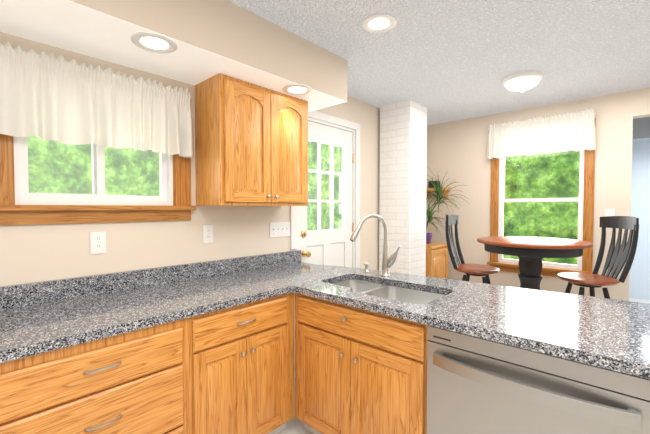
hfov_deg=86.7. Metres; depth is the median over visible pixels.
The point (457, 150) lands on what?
wall
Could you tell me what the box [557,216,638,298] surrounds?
chair
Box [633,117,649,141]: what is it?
ceiling
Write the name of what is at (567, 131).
valance
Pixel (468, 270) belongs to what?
chair
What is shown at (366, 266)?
soap dispenser
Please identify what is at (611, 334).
countertop
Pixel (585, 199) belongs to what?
window
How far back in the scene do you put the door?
3.21 m
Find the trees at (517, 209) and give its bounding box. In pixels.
[503,150,579,264]
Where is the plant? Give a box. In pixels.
[426,172,469,243]
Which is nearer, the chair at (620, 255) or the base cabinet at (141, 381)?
the base cabinet at (141, 381)
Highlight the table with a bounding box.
[477,236,592,289]
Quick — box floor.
[278,298,649,433]
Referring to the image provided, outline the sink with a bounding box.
[332,279,444,303]
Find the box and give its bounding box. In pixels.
[428,181,439,187]
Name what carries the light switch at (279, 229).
attached to the wall at (37, 253)
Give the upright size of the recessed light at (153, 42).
0.011 m
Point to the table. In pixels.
(531, 253)
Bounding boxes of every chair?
[445,215,499,283]
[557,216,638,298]
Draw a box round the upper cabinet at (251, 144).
[195,73,307,205]
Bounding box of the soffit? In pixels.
[0,0,347,111]
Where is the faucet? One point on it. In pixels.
(387, 262)
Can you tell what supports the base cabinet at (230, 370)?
on the floor
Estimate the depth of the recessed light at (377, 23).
2.00 m
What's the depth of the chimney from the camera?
3.57 m
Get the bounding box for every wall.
[0,32,379,369]
[426,87,649,300]
[629,141,649,299]
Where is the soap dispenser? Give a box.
[364,263,368,271]
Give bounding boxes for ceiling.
[228,0,649,124]
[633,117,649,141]
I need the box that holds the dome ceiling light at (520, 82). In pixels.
[502,71,543,92]
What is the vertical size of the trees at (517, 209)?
6.000 m
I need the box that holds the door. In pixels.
[290,111,359,267]
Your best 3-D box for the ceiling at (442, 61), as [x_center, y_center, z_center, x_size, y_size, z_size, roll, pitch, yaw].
[1.581,-1.175,1.695,4.440,0.100,9.320,1,2,42]
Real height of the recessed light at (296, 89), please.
0.011 m
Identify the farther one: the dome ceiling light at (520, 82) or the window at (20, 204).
the dome ceiling light at (520, 82)
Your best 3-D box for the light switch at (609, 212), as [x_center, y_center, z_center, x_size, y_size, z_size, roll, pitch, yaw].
[2.710,-0.019,3.272,0.070,0.114,0.013,1,2,42]
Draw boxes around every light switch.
[270,222,289,237]
[605,209,614,216]
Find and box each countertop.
[0,250,370,362]
[296,270,649,378]
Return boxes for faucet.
[350,214,400,276]
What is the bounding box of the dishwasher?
[427,325,649,433]
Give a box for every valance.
[0,42,193,157]
[487,108,595,158]
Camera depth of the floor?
2.14 m
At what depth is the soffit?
1.75 m
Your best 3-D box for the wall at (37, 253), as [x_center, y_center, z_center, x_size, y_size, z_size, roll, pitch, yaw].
[-0.012,0.052,3.187,0.120,2.430,9.320,1,2,42]
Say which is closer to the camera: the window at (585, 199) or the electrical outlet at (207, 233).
the electrical outlet at (207, 233)
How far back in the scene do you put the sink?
2.12 m
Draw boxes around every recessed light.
[130,32,177,52]
[282,84,312,94]
[362,14,395,32]
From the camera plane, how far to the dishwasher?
1.20 m
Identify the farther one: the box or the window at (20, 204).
the box
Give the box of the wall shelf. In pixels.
[426,187,449,198]
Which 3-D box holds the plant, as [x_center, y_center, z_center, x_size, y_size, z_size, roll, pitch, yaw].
[1.317,-0.140,3.986,0.596,0.910,0.526,1,2,42]
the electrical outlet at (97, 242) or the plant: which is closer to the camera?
the electrical outlet at (97, 242)
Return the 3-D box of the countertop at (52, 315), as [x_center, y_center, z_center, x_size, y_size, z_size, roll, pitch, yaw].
[-0.859,0.375,1.687,0.660,0.138,2.810,1,2,42]
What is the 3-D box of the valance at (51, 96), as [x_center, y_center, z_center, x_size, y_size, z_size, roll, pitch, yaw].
[-1.146,-0.558,1.756,0.106,0.411,0.978,1,2,42]
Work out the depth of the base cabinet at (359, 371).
1.71 m
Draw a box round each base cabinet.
[0,317,195,433]
[192,292,293,433]
[295,293,427,433]
[426,242,448,278]
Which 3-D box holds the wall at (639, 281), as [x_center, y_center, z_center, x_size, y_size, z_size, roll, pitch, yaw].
[5.414,0.018,4.467,2.250,2.430,0.100,1,2,42]
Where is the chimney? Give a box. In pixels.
[379,100,426,275]
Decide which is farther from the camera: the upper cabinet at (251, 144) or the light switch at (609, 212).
the light switch at (609, 212)
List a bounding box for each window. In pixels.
[0,134,196,224]
[487,118,595,276]
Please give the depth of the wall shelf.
4.30 m
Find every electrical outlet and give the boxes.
[90,231,105,253]
[203,225,212,242]
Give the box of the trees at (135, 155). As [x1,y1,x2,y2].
[28,136,341,230]
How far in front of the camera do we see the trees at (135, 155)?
4.54 m
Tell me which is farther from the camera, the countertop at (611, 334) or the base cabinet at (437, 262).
the base cabinet at (437, 262)
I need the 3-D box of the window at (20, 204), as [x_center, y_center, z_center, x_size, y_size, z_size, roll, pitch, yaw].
[-1.181,-0.348,1.837,0.135,0.754,0.969,1,2,42]

